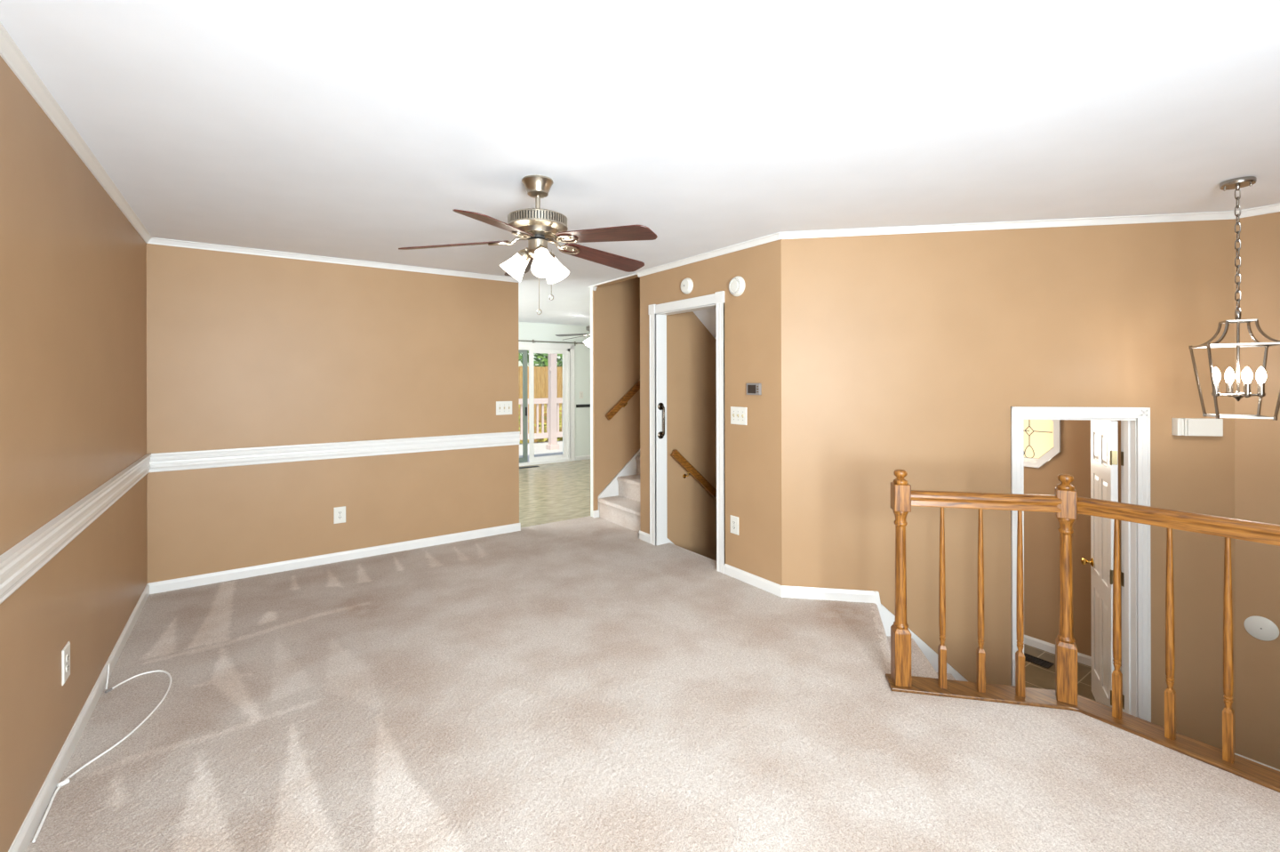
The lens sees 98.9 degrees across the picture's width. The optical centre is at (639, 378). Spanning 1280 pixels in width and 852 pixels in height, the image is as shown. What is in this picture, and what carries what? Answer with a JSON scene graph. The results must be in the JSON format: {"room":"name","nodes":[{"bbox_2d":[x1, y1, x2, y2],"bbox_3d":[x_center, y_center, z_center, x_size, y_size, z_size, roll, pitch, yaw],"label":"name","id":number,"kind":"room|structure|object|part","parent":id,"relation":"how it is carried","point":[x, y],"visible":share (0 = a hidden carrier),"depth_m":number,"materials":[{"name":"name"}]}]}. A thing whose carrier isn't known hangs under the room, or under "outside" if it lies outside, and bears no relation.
{"room":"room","nodes":[
{"label":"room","id":0,"kind":"room"},
{"bbox_2d":[0,56,147,851],"bbox_3d":[-1.420,0.349,0.869,0.120,2.665,7.060,0,0,-35],"label":"wall","id":1,"kind":"structure","parent":0,"point":[73,267],"depth_m":2.06,"materials":[{"name":"beige paint"}]},
{"bbox_2d":[61,640,70,685],"bbox_3d":[-2.232,1.104,2.131,0.009,0.136,0.092,0,0,-35],"label":"wall outlet","id":2,"kind":"object","parent":1,"relation":"attached to","point":[66,651],"visible":1,"depth_m":2.12,"materials":[{"name":"white plastic"}]},
{"bbox_2d":[0,453,151,603],"bbox_3d":[-1.389,0.575,0.952,0.026,0.130,6.960,0,0,-35],"label":"trim","id":3,"kind":"structure","parent":1,"relation":"attached to","point":[25,558],"depth_m":2.02,"materials":[{"name":"white paint"}]},
{"bbox_2d":[0,21,151,243],"bbox_3d":[-1.389,-0.964,0.954,0.034,0.040,6.960,0,0,-35],"label":"trim","id":4,"kind":"structure","parent":1,"relation":"attached to","point":[10,52],"depth_m":2.02,"materials":[{"name":"white paint"}]},
{"bbox_2d":[8,583,149,851],"bbox_3d":[-1.392,1.444,0.948,0.013,0.076,6.960,0,0,-35],"label":"baseboard","id":5,"kind":"structure","parent":1,"relation":"attached to","point":[21,841],"depth_m":2.15,"materials":[{"name":"white paint"}]},
{"bbox_2d":[146,243,639,583],"bbox_3d":[-0.545,-0.871,5.860,7.318,5.100,0.075,0,0,-35],"label":"wall","id":6,"kind":"structure","parent":0,"point":[244,350],"depth_m":4.44,"materials":[{"name":"beige paint"}]},
{"bbox_2d":[147,431,519,471],"bbox_3d":[-2.289,0.577,4.562,2.725,0.130,0.026,0,0,-35],"label":"trim","id":7,"kind":"structure","parent":6,"relation":"attached to","point":[203,459],"depth_m":4.37,"materials":[{"name":"white paint"}]},
{"bbox_2d":[148,522,520,593],"bbox_3d":[-2.287,1.446,4.570,2.735,0.076,0.013,0,0,-35],"label":"baseboard","id":8,"kind":"structure","parent":6,"relation":"attached to","point":[188,581],"depth_m":4.37,"materials":[{"name":"white paint"}]},
{"bbox_2d":[333,505,345,523],"bbox_3d":[-2.445,1.106,4.461,0.088,0.132,0.009,0,0,-35],"label":"wall outlet","id":9,"kind":"object","parent":6,"relation":"attached to","point":[339,512],"visible":1,"depth_m":4.46,"materials":[{"name":"white plastic"}]},
{"bbox_2d":[147,237,597,290],"bbox_3d":[-1.935,-0.962,4.811,3.598,0.040,0.034,0,0,-35],"label":"trim","id":10,"kind":"structure","parent":6,"relation":"attached to","point":[154,240],"depth_m":4.37,"materials":[{"name":"white paint"}]},
{"bbox_2d":[496,400,511,415],"bbox_3d":[-1.303,0.276,5.265,0.163,0.130,0.018,0,0,-35],"label":"light switch","id":11,"kind":"object","parent":6,"relation":"attached to","point":[502,407],"visible":1,"depth_m":5.26,"materials":[{"name":"white plastic"}]},
{"bbox_2d":[592,510,598,517],"bbox_3d":[-0.469,1.441,5.856,0.067,0.076,0.013,0,0,-35],"label":"baseboard","id":12,"kind":"structure","parent":6,"relation":"attached to","point":[595,512],"depth_m":5.85,"materials":[{"name":"white paint"}]},
{"bbox_2d":[598,448,639,517],"bbox_3d":[0.563,0.322,6.583,2.478,2.310,0.022,0,0,-35],"label":"trim","id":13,"kind":"structure","parent":6,"relation":"attached to","point":[612,489],"depth_m":6.01,"materials":[{"name":"white paint"}]},
{"bbox_2d":[605,379,639,419],"bbox_3d":[0.448,-0.425,6.465,2.035,1.724,0.084,0,0,-35],"label":"wall handrail","id":14,"kind":"object","parent":6,"relation":"attached to","point":[636,388],"visible":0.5,"depth_m":5.98,"materials":[{"name":"brown wood"}]},
{"bbox_2d":[518,321,590,455],"bbox_3d":[-2.731,0.352,8.969,7.300,2.665,0.120,0,0,-35],"label":"wall","id":15,"kind":"structure","parent":0,"point":[527,331],"depth_m":10.03,"materials":[{"name":"white paint"}]},
{"bbox_2d":[518,342,575,465],"bbox_3d":[-2.011,0.426,9.466,1.920,2.115,0.140,0,0,-35],"label":"door","id":16,"kind":"structure","parent":15,"relation":"in","point":[567,350],"depth_m":9.73,"materials":[{"name":"white paint"}]},
{"bbox_3d":[-2.337,0.466,9.282,0.905,1.945,0.035,0,0,-35],"label":"panel","id":17,"kind":"part","parent":16,"relation":"part of","materials":[{"name":"grey"}]},
{"bbox_3d":[-1.626,0.465,9.723,0.725,1.945,0.035,0,0,-35],"label":"panel","id":18,"kind":"part","parent":16,"relation":"part of","materials":[{"name":"clear glass"}]},
{"bbox_2d":[518,339,584,345],"bbox_3d":[-1.946,-0.647,9.389,2.370,0.080,0.105,0,0,-35],"label":"curtain rod","id":19,"kind":"object","parent":15,"relation":"attached to","point":[532,340],"visible":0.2,"depth_m":9.66,"materials":[{"name":"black metal"}]},
{"bbox_2d":[579,391,583,398],"bbox_3d":[-1.078,0.291,10.060,0.080,0.130,0.009,0,0,-35],"label":"wall outlet","id":20,"kind":"object","parent":15,"relation":"attached to","point":[580,392],"visible":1,"depth_m":10.06,"materials":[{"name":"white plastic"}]},
{"bbox_2d":[575,455,590,460],"bbox_3d":[-2.689,1.447,8.916,7.098,0.076,0.013,0,0,-35],"label":"baseboard","id":21,"kind":"structure","parent":15,"relation":"attached to","point":[581,457],"depth_m":10.06,"materials":[{"name":"white paint"}]},
{"bbox_2d":[576,403,590,407],"bbox_3d":[-0.477,0.488,10.476,1.680,0.053,0.022,0,0,-35],"label":"trim","id":22,"kind":"structure","parent":15,"relation":"attached to","point":[588,404],"depth_m":10.07,"materials":[{"name":"black plastic"}]},
{"bbox_2d":[519,458,590,527],"bbox_3d":[-1.654,1.582,7.451,7.300,0.200,3.800,0,0,-35],"label":"floor","id":23,"kind":"structure","parent":0,"point":[554,492],"depth_m":7.12,"materials":[{"name":"plastic"}]},
{"bbox_2d":[519,464,539,468],"bbox_3d":[-1.877,1.480,9.229,0.350,0.005,0.120,0,0,-35],"label":"floor vent","id":24,"kind":"object","parent":23,"relation":"in","point":[536,465],"visible":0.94,"depth_m":9.21,"materials":[{"name":"black metal"}]},
{"bbox_2d":[595,274,638,287],"bbox_3d":[-0.226,-2.204,5.479,0.110,2.435,0.920,0,0,-35],"label":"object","id":25,"kind":"structure","parent":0,"point":[635,276],"depth_m":5.53,"materials":[{"name":"beige paint"}]},
{"bbox_2d":[589,272,636,287],"bbox_3d":[-0.271,-0.987,5.445,0.016,0.022,0.920,0,0,-35],"label":"trim","id":26,"kind":"structure","parent":25,"relation":"attached to","point":[636,273],"depth_m":5.42,"materials":[{"name":"white paint"}]},
{"bbox_2d":[0,0,1279,326],"bbox_3d":[0.422,-1.058,4.551,7.450,0.140,10.940,0,0,-35],"label":"ceiling","id":27,"kind":"structure","parent":0,"point":[357,130],"depth_m":2.05,"materials":[{"name":"paint"}]},
{"bbox_2d":[398,175,657,314],"bbox_3d":[-0.484,-0.654,2.749,1.248,0.664,1.273,0,0,-35],"label":"ceiling fan","id":28,"kind":"object","parent":27,"relation":"hanging from","point":[539,226],"visible":1,"depth_m":2.65,"materials":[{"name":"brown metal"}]},
{"bbox_3d":[-0.907,-0.656,2.687,0.520,0.072,0.143,0,0,-4],"label":"blade","id":29,"kind":"part","parent":28,"relation":"part of","materials":[{"name":"brown wood"}]},
{"bbox_3d":[-0.601,-0.657,2.327,0.143,0.072,0.520,0,0,14],"label":"blade","id":30,"kind":"part","parent":28,"relation":"part of","materials":[{"name":"brown wood"}]},
{"bbox_3d":[-0.625,-0.560,2.731,0.144,0.146,0.128,0,0,6],"label":"lamp shade","id":31,"kind":"part","parent":28,"relation":"part of","materials":[{"name":"white glass"}]},
{"bbox_3d":[-0.659,-0.657,3.088,0.143,0.072,0.520,0,0,-22],"label":"blade","id":32,"kind":"part","parent":28,"relation":"part of","materials":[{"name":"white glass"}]},
{"bbox_3d":[-0.500,-0.467,2.717,0.005,0.242,0.004,0,0,-35],"label":"pull chain","id":33,"kind":"part","parent":28,"relation":"part of","materials":[{"name":"grey metal"}]},
{"bbox_3d":[-0.459,-0.560,2.608,0.128,0.146,0.144,0,0,-24],"label":"lamp shade","id":34,"kind":"part","parent":28,"relation":"part of","materials":[{"name":"white glass"}]},
{"bbox_3d":[-0.436,-0.560,2.813,0.128,0.146,0.144,0,0,36],"label":"lamp shade","id":35,"kind":"part","parent":28,"relation":"part of","materials":[{"name":"white glass"}]},
{"bbox_3d":[-0.201,-0.658,2.977,0.520,0.072,0.143,0,0,-40],"label":"blade","id":36,"kind":"part","parent":28,"relation":"part of","materials":[{"name":"brown wood"}]},
{"bbox_3d":[-0.165,-0.658,2.507,0.520,0.072,0.143,0,0,32],"label":"blade","id":37,"kind":"part","parent":28,"relation":"part of","materials":[{"name":"brown wood"}]},
{"bbox_2d":[555,325,590,346],"bbox_3d":[-0.624,-0.736,8.343,1.221,0.499,1.279,0,0,1],"label":"ceiling fan","id":38,"kind":"object","parent":27,"relation":"hanging from","point":[587,342],"visible":0.26,"depth_m":8.25,"materials":[{"name":"silver metal"}]},
{"bbox_3d":[-1.002,-0.656,8.112,0.520,0.072,0.143,0,0,-35],"label":"blade","id":39,"kind":"part","parent":38,"relation":"part of","materials":[{"name":"grey"}]},
{"bbox_3d":[-0.788,-0.559,8.309,0.144,0.146,0.128,0,0,-17],"label":"lamp shade","id":40,"kind":"part","parent":38,"relation":"part of","materials":[{"name":"white glass"}]},
{"bbox_2d":[1188,176,1279,420],"bbox_3d":[2.994,-0.399,2.741,0.295,1.189,0.295,0,0,33],"label":"pendant lantern","id":41,"kind":"object","parent":27,"relation":"hanging from","point":[1236,183],"visible":1,"depth_m":2.73,"materials":[{"name":"silver metal"}]},
{"bbox_3d":[2.921,-0.021,2.778,0.035,0.078,0.035,0,0,27],"label":"bulb","id":42,"kind":"part","parent":41,"relation":"part of","materials":[{"name":"white glass"}]},
{"bbox_3d":[2.945,0.054,2.766,0.083,0.074,0.032,0,0,27],"label":"candle arm","id":43,"kind":"part","parent":41,"relation":"part of","materials":[{"name":"silver metal"}]},
{"bbox_3d":[3.020,0.053,2.792,0.032,0.074,0.083,0,0,27],"label":"candle arm","id":44,"kind":"part","parent":41,"relation":"part of","materials":[{"name":"silver metal"}]},
{"bbox_3d":[3.031,-0.022,2.814,0.035,0.078,0.035,0,0,27],"label":"bulb","id":45,"kind":"part","parent":41,"relation":"part of","materials":[{"name":"white glass"}]},
{"bbox_3d":[2.994,-0.170,2.741,0.289,0.009,0.289,0,0,33],"label":"frame","id":46,"kind":"part","parent":41,"relation":"part of","materials":[{"name":"silver metal"}]},
{"bbox_3d":[2.994,-0.290,2.741,0.109,0.009,0.109,0,0,33],"label":"frame","id":47,"kind":"part","parent":41,"relation":"part of","materials":[{"name":"silver metal"}]},
{"bbox_3d":[2.995,-0.116,2.741,0.044,0.452,0.044,0,0,-35],"label":"stem","id":48,"kind":"part","parent":41,"relation":"part of","materials":[{"name":"silver metal"}]},
{"bbox_3d":[2.993,-0.629,2.741,0.019,0.654,0.019,0,0,-19],"label":"chain","id":49,"kind":"part","parent":41,"relation":"part of","materials":[{"name":"silver metal"}]},
{"bbox_3d":[2.995,0.185,2.741,0.203,0.009,0.203,0,0,33],"label":"frame","id":50,"kind":"part","parent":41,"relation":"part of","materials":[{"name":"silver metal"}]},
{"bbox_3d":[2.970,0.053,2.691,0.032,0.074,0.083,0,0,27],"label":"candle arm","id":51,"kind":"part","parent":41,"relation":"part of","materials":[{"name":"silver metal"}]},
{"bbox_3d":[2.958,-0.021,2.668,0.035,0.078,0.035,0,0,27],"label":"bulb","id":52,"kind":"part","parent":41,"relation":"part of","materials":[{"name":"white glass"}]},
{"bbox_3d":[3.046,0.053,2.716,0.083,0.074,0.032,0,0,27],"label":"candle arm","id":53,"kind":"part","parent":41,"relation":"part of","materials":[{"name":"silver metal"}]},
{"bbox_3d":[3.068,-0.022,2.704,0.035,0.078,0.035,0,0,27],"label":"bulb","id":54,"kind":"part","parent":41,"relation":"part of","materials":[{"name":"white glass"}]},
{"bbox_2d":[25,515,1279,851],"bbox_3d":[0.190,1.476,2.119,3.948,0.002,7.044,0,0,-35],"label":"floor","id":55,"kind":"structure","parent":0,"point":[586,684],"depth_m":2.30,"materials":[{"name":"beige carpet"}]},
{"bbox_2d":[32,664,171,841],"bbox_3d":[-2.186,1.447,2.304,0.264,0.074,1.191,0,0,-35],"label":"loose cable","id":56,"kind":"object","parent":55,"relation":"on","point":[66,780],"visible":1,"depth_m":2.21,"materials":[{"name":"white plastic"}]},
{"bbox_3d":[-2.588,1.445,2.662,0.008,0.067,0.143,0,0,-41],"label":"cord","id":57,"kind":"part","parent":56,"relation":"part of","materials":[{"name":"white plastic"}]},
{"bbox_2d":[885,469,1279,791],"bbox_3d":[2.546,0.951,1.596,0.567,1.041,3.462,0,0,-44],"label":"balustrade","id":58,"kind":"object","parent":55,"relation":"on","point":[1066,503],"visible":1,"depth_m":2.47,"materials":[{"name":"brown wood"}]},
{"bbox_3d":[1.254,0.980,2.634,0.074,0.957,0.074,0,0,10],"label":"newel post","id":59,"kind":"part","parent":58,"relation":"part of","materials":[{"name":"brown wood"}]},
{"bbox_3d":[1.595,0.567,2.563,0.639,0.070,0.060,0,0,12],"label":"handrail","id":60,"kind":"part","parent":58,"relation":"part of","materials":[{"name":"brown wood"}]},
{"bbox_3d":[1.939,0.979,2.492,0.074,0.957,0.074,0,0,32],"label":"newel post","id":61,"kind":"part","parent":58,"relation":"part of","materials":[{"name":"brown wood"}]},
{"bbox_3d":[2.777,0.564,1.349,0.060,0.070,2.796,0,0,-35],"label":"handrail","id":62,"kind":"part","parent":58,"relation":"part of","materials":[{"name":"brown wood"}]},
{"bbox_2d":[657,402,664,438],"bbox_3d":[0.201,0.370,4.868,0.066,0.322,0.058,0,0,-35],"label":"door handle","id":63,"kind":"object","parent":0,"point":[660,405],"visible":1,"depth_m":4.86,"materials":[{"name":"brown metal"}]},
{"bbox_2d":[648,290,725,573],"bbox_3d":[0.410,0.405,4.576,0.137,2.145,0.952,0,0,-35],"label":"door frame","id":64,"kind":"structure","parent":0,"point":[658,313],"depth_m":4.87,"materials":[{"name":"white paint"}]},
{"bbox_2d":[666,311,716,560],"bbox_3d":[1.613,0.374,6.068,3.560,7.600,0.235,0,0,-35],"label":"wall","id":65,"kind":"structure","parent":0,"point":[691,347],"depth_m":5.12,"materials":[{"name":"beige paint"}]},
{"bbox_2d":[671,448,716,499],"bbox_3d":[1.102,1.499,5.509,2.025,1.736,0.084,0,0,-35],"label":"wall handrail","id":66,"kind":"object","parent":65,"relation":"attached to","point":[676,454],"visible":0.47,"depth_m":5.04,"materials":[{"name":"brown wood"}]},
{"bbox_2d":[692,307,716,339],"bbox_3d":[1.915,0.490,5.642,3.558,3.234,0.810,0,0,-35],"label":"ceiling","id":67,"kind":"structure","parent":0,"point":[708,317],"depth_m":5.10,"materials":[{"name":"paint"}]},
{"bbox_2d":[635,232,782,277],"bbox_3d":[0.462,-0.968,4.387,0.034,0.040,1.694,0,0,-35],"label":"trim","id":68,"kind":"structure","parent":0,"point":[772,237],"depth_m":4.23,"materials":[{"name":"white paint"}]},
{"bbox_2d":[640,239,782,584],"bbox_3d":[0.526,0.344,4.426,0.110,2.665,1.660,0,0,-35],"label":"wall","id":69,"kind":"structure","parent":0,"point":[752,318],"depth_m":3.98,"materials":[{"name":"beige paint"}]},
{"bbox_2d":[680,278,693,294],"bbox_3d":[0.378,-0.767,4.501,0.041,0.132,0.132,0,0,-35],"label":"smoke detector","id":70,"kind":"object","parent":69,"relation":"attached to","point":[686,284],"visible":1,"depth_m":4.47,"materials":[{"name":"white plastic"}]},
{"bbox_2d":[638,529,782,596],"bbox_3d":[0.517,1.439,4.423,0.113,0.076,1.678,0,0,-35],"label":"baseboard","id":71,"kind":"structure","parent":69,"relation":"attached to","point":[760,582],"depth_m":3.95,"materials":[{"name":"white paint"}]},
{"bbox_2d":[730,514,738,535],"bbox_3d":[0.703,1.085,4.076,0.009,0.132,0.088,0,0,-35],"label":"wall outlet","id":72,"kind":"object","parent":69,"relation":"attached to","point":[734,520],"visible":1,"depth_m":4.07,"materials":[{"name":"white plastic"}]},
{"bbox_2d":[728,276,744,295],"bbox_3d":[0.707,-0.686,4.036,0.041,0.148,0.148,0,0,-35],"label":"smoke detector","id":73,"kind":"object","parent":69,"relation":"attached to","point":[737,284],"visible":1,"depth_m":4.01,"materials":[{"name":"white plastic"}]},
{"bbox_2d":[730,406,746,424],"bbox_3d":[0.723,0.269,4.037,0.018,0.130,0.165,0,0,-35],"label":"light switch","id":74,"kind":"object","parent":69,"relation":"attached to","point":[738,415],"visible":1,"depth_m":4.03,"materials":[{"name":"white plastic"}]},
{"bbox_2d":[746,383,761,394],"bbox_3d":[0.811,0.070,3.906,0.024,0.084,0.128,0,0,-35],"label":"thermostat","id":75,"kind":"object","parent":69,"relation":"attached to","point":[752,388],"visible":1,"depth_m":3.89,"materials":[{"name":"grey plastic"}]},
{"bbox_2d":[781,219,1235,752],"bbox_3d":[2.756,0.683,3.470,3.620,3.355,0.120,0,0,10],"label":"wall","id":76,"kind":"structure","parent":0,"point":[914,353],"depth_m":3.51,"materials":[{"name":"beige paint"}]},
{"bbox_2d":[781,584,874,602],"bbox_3d":[1.262,1.437,3.659,0.619,0.076,0.013,0,0,10],"label":"baseboard","id":77,"kind":"structure","parent":76,"relation":"attached to","point":[787,591],"depth_m":3.65,"materials":[{"name":"white paint"}]},
{"bbox_2d":[873,591,967,680],"bbox_3d":[1.988,1.855,3.532,0.900,0.916,0.019,0,0,10],"label":"trim","id":78,"kind":"structure","parent":76,"relation":"attached to","point":[887,617],"depth_m":3.56,"materials":[{"name":"white paint"}]},
{"bbox_2d":[778,203,1279,239],"bbox_3d":[3.225,-0.975,2.875,4.772,0.040,1.019,0,0,32],"label":"trim","id":79,"kind":"structure","parent":76,"relation":"attached to","point":[1273,208],"depth_m":3.44,"materials":[{"name":"white paint"}]},
{"bbox_2d":[1010,406,1151,721],"bbox_3d":[2.744,1.242,3.467,0.765,2.138,0.141,0,0,10],"label":"trim","id":80,"kind":"structure","parent":76,"relation":"attached to","point":[1135,421],"depth_m":3.39,"materials":[{"name":"white paint"}]},
{"bbox_2d":[1080,419,1118,706],"bbox_3d":[3.189,1.283,3.764,0.171,2.030,0.612,0,0,30],"label":"door","id":81,"kind":"structure","parent":76,"relation":"in","point":[1104,456],"depth_m":3.74,"materials":[{"name":"white paint"}]},
{"bbox_3d":[3.266,1.333,4.001,0.068,0.062,0.062,0,0,30],"label":"knob","id":82,"kind":"part","parent":81,"relation":"part of","materials":[{"name":"gold metal"}]},
{"bbox_3d":[3.241,0.478,3.885,0.007,0.176,0.153,0,0,30],"label":"raised panel","id":83,"kind":"part","parent":81,"relation":"part of","materials":[{"name":"white wood"}]},
{"bbox_3d":[3.243,1.023,3.885,0.007,0.666,0.153,0,0,30],"label":"raised panel","id":84,"kind":"part","parent":81,"relation":"part of","materials":[{"name":"white wood"}]},
{"bbox_3d":[3.245,1.798,3.885,0.007,0.576,0.153,0,0,30],"label":"raised panel","id":85,"kind":"part","parent":81,"relation":"part of","materials":[{"name":"white wood"}]},
{"bbox_3d":[3.115,0.478,3.666,0.007,0.176,0.154,0,0,30],"label":"raised panel","id":86,"kind":"part","parent":81,"relation":"part of","materials":[{"name":"white paint"}]},
{"bbox_3d":[3.117,1.023,3.666,0.007,0.666,0.154,0,0,30],"label":"raised panel","id":87,"kind":"part","parent":81,"relation":"part of","materials":[{"name":"white paint"}]},
{"bbox_3d":[3.119,1.798,3.666,0.007,0.576,0.154,0,0,30],"label":"raised panel","id":88,"kind":"part","parent":81,"relation":"part of","materials":[{"name":"white paint"}]},
{"bbox_2d":[1120,451,1124,709],"bbox_3d":[3.060,1.273,3.466,0.002,1.628,0.038,0,0,10],"label":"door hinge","id":89,"kind":"structure","parent":76,"relation":"attached to","point":[1122,452],"depth_m":3.47,"materials":[{"name":"gold metal"}]},
{"bbox_2d":[1171,417,1223,436],"bbox_3d":[3.341,0.286,3.284,0.230,0.104,0.050,0,0,10],"label":"door chime","id":90,"kind":"object","parent":76,"relation":"attached to","point":[1212,427],"visible":0.98,"depth_m":3.26,"materials":[{"name":"white plastic"}]},
{"bbox_2d":[1024,643,1095,701],"bbox_3d":[3.182,2.360,2.921,2.560,0.100,4.900,0,0,-35],"label":"floor","id":91,"kind":"structure","parent":0,"point":[1042,676],"depth_m":4.28,"materials":[{"name":"stone"}]},
{"bbox_2d":[868,602,956,679],"bbox_3d":[1.747,1.893,3.096,0.861,0.842,0.943,0,0,11],"label":"staircase","id":92,"kind":"structure","parent":91,"relation":"on","point":[921,666],"depth_m":3.23,"materials":[{"name":"carpet"}]},
{"bbox_2d":[1024,652,1054,668],"bbox_3d":[3.211,2.307,4.546,0.125,0.005,0.340,0,0,-35],"label":"floor vent","id":93,"kind":"object","parent":91,"relation":"in","point":[1035,660],"visible":0.51,"depth_m":4.48,"materials":[{"name":"black metal"}]},
{"bbox_2d":[1024,419,1121,665],"bbox_3d":[3.735,1.064,4.386,0.140,2.590,3.250,0,0,-35],"label":"wall","id":94,"kind":"structure","parent":0,"point":[1041,533],"depth_m":4.60,"materials":[{"name":"beige paint"}]},
{"bbox_2d":[1023,419,1060,467],"bbox_3d":[3.373,0.470,4.827,0.109,0.578,0.578,0,0,-35],"label":"window","id":95,"kind":"structure","parent":94,"relation":"in","point":[1039,436],"depth_m":4.74,"materials":[{"name":"white paint"}]},
{"bbox_3d":[3.406,0.470,4.850,0.006,0.439,0.439,0,0,-35],"label":"pane","id":96,"kind":"part","parent":95,"relation":"part of","materials":[{"name":"clear glass"}]},
{"bbox_3d":[3.408,0.470,4.851,0.025,0.490,0.490,0,0,-35],"label":"sash","id":97,"kind":"part","parent":95,"relation":"part of","materials":[{"name":"white paint"}]},
{"bbox_2d":[1024,634,1121,671],"bbox_3d":[3.603,2.271,4.444,0.013,0.076,2.900,0,0,-35],"label":"baseboard","id":98,"kind":"structure","parent":94,"relation":"attached to","point":[1047,646],"depth_m":4.64,"materials":[{"name":"white paint"}]},
{"bbox_2d":[1233,211,1279,769],"bbox_3d":[4.351,0.679,2.243,0.110,3.355,2.639,0,0,-35],"label":"wall","id":99,"kind":"structure","parent":0,"point":[1257,441],"depth_m":3.19,"materials":[{"name":"beige paint"}]},
{"bbox_2d":[1234,752,1279,770],"bbox_3d":[4.168,2.269,2.369,0.287,0.076,2.849,0,0,-42],"label":"baseboard","id":100,"kind":"structure","parent":99,"relation":"attached to","point":[1235,753],"depth_m":3.20,"materials":[{"name":"white paint"}]},
{"bbox_2d":[1243,615,1279,640],"bbox_3d":[3.614,1.449,3.185,0.009,0.136,0.136,0,0,-35],"label":"cover","id":101,"kind":"object","parent":99,"relation":"attached to","point":[1260,628],"visible":1,"depth_m":3.18,"materials":[{"name":"white plastic"}]},
{"label":"outside","id":102,"kind":"structure","parent":0,"visible":0},
{"bbox_3d":[-12.823,2.860,35.450,60.000,0.100,47.300,0,0,-35],"label":"ground","id":103,"kind":"structure","parent":102,"visible":0},
{"bbox_2d":[519,404,528,443],"bbox_3d":[-3.723,1.578,15.026,1.686,2.316,1.607,0,0,-44],"label":"shrub","id":104,"kind":"object","parent":103,"relation":"on","point":[520,442],"visible":0.02,"depth_m":15.16,"materials":[{"name":"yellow plant"}]},
{"bbox_2d":[518,366,562,443],"bbox_3d":[-2.605,1.190,17.191,12.600,3.190,0.080,0,0,-35],"label":"wooden fence","id":105,"kind":"object","parent":103,"relation":"on","point":[540,373],"visible":0.03,"depth_m":16.81,"materials":[{"name":"beige wood"}]},
{"bbox_2d":[518,352,562,366],"bbox_3d":[-4.574,-1.705,26.256,7.342,8.996,7.237,0,0,-35],"label":"tree","id":106,"kind":"object","parent":103,"relation":"on","point":[538,354],"visible":0.02,"depth_m":25.64,"materials":[{"name":"green plant"}]},
{"bbox_2d":[527,350,562,367],"bbox_3d":[-2.452,-0.630,20.854,4.407,6.839,4.413,0,0,-35],"label":"tree","id":107,"kind":"object","parent":103,"relation":"on","point":[545,360],"visible":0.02,"depth_m":20.09,"materials":[{"name":"green plant"}]},
{"bbox_2d":[534,404,562,442],"bbox_3d":[-2.447,1.733,16.122,1.506,2.188,1.412,0,0,-5],"label":"shrub","id":108,"kind":"object","parent":103,"relation":"on","point":[560,408],"visible":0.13,"depth_m":16.00,"materials":[{"name":"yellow plant"}]},
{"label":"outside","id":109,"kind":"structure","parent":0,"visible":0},
{"bbox_2d":[519,440,562,461],"bbox_3d":[-1.761,1.633,12.018,17.000,0.100,3.740,0,0,-35],"label":"deck","id":110,"kind":"object","parent":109,"point":[540,447],"visible":0.09,"depth_m":12.18,"materials":[{"name":"white wood"}]},
{"bbox_2d":[519,397,562,439],"bbox_3d":[-2.319,0.969,13.670,10.000,0.990,0.120,0,0,-35],"label":"deck railing","id":111,"kind":"object","parent":110,"relation":"on","point":[537,401],"visible":0.15,"depth_m":13.56,"materials":[{"name":"white paint"}]},
{"bbox_3d":[-2.320,0.539,13.670,10.000,0.130,0.120,0,0,-35],"label":"rail","id":112,"kind":"part","parent":111,"relation":"part of","materials":[{"name":"white paint"}]},
{"bbox_3d":[-2.318,1.399,13.670,10.000,0.130,0.080,0,0,-35],"label":"rail","id":113,"kind":"part","parent":111,"relation":"part of","materials":[{"name":"white paint"}]},
{"bbox_2d":[545,353,559,449],"bbox_3d":[-1.984,0.233,12.414,0.220,2.700,0.220,0,0,-35],"label":"porch post","id":114,"kind":"object","parent":110,"relation":"on","point":[552,444],"visible":0.78,"depth_m":12.36,"materials":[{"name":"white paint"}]},
{"bbox_3d":[0.190,1.601,2.116,3.943,0.234,7.040,0,0,-35],"label":"floor","id":115,"kind":"structure","parent":0,"visible":0},
{"bbox_2d":[597,456,640,532],"bbox_3d":[0.733,0.560,6.148,2.275,1.857,0.893,0,0,-35],"label":"staircase","id":116,"kind":"structure","parent":115,"relation":"on","point":[623,509],"depth_m":5.70,"materials":[{"name":"carpet"}]},
{"bbox_2d":[668,542,716,561],"bbox_3d":[1.490,2.601,5.338,2.487,2.256,0.772,0,0,-35],"label":"staircase","id":117,"kind":"structure","parent":115,"relation":"attached to","point":[668,542],"depth_m":4.66,"materials":[{"name":"carpet"}]}
]}

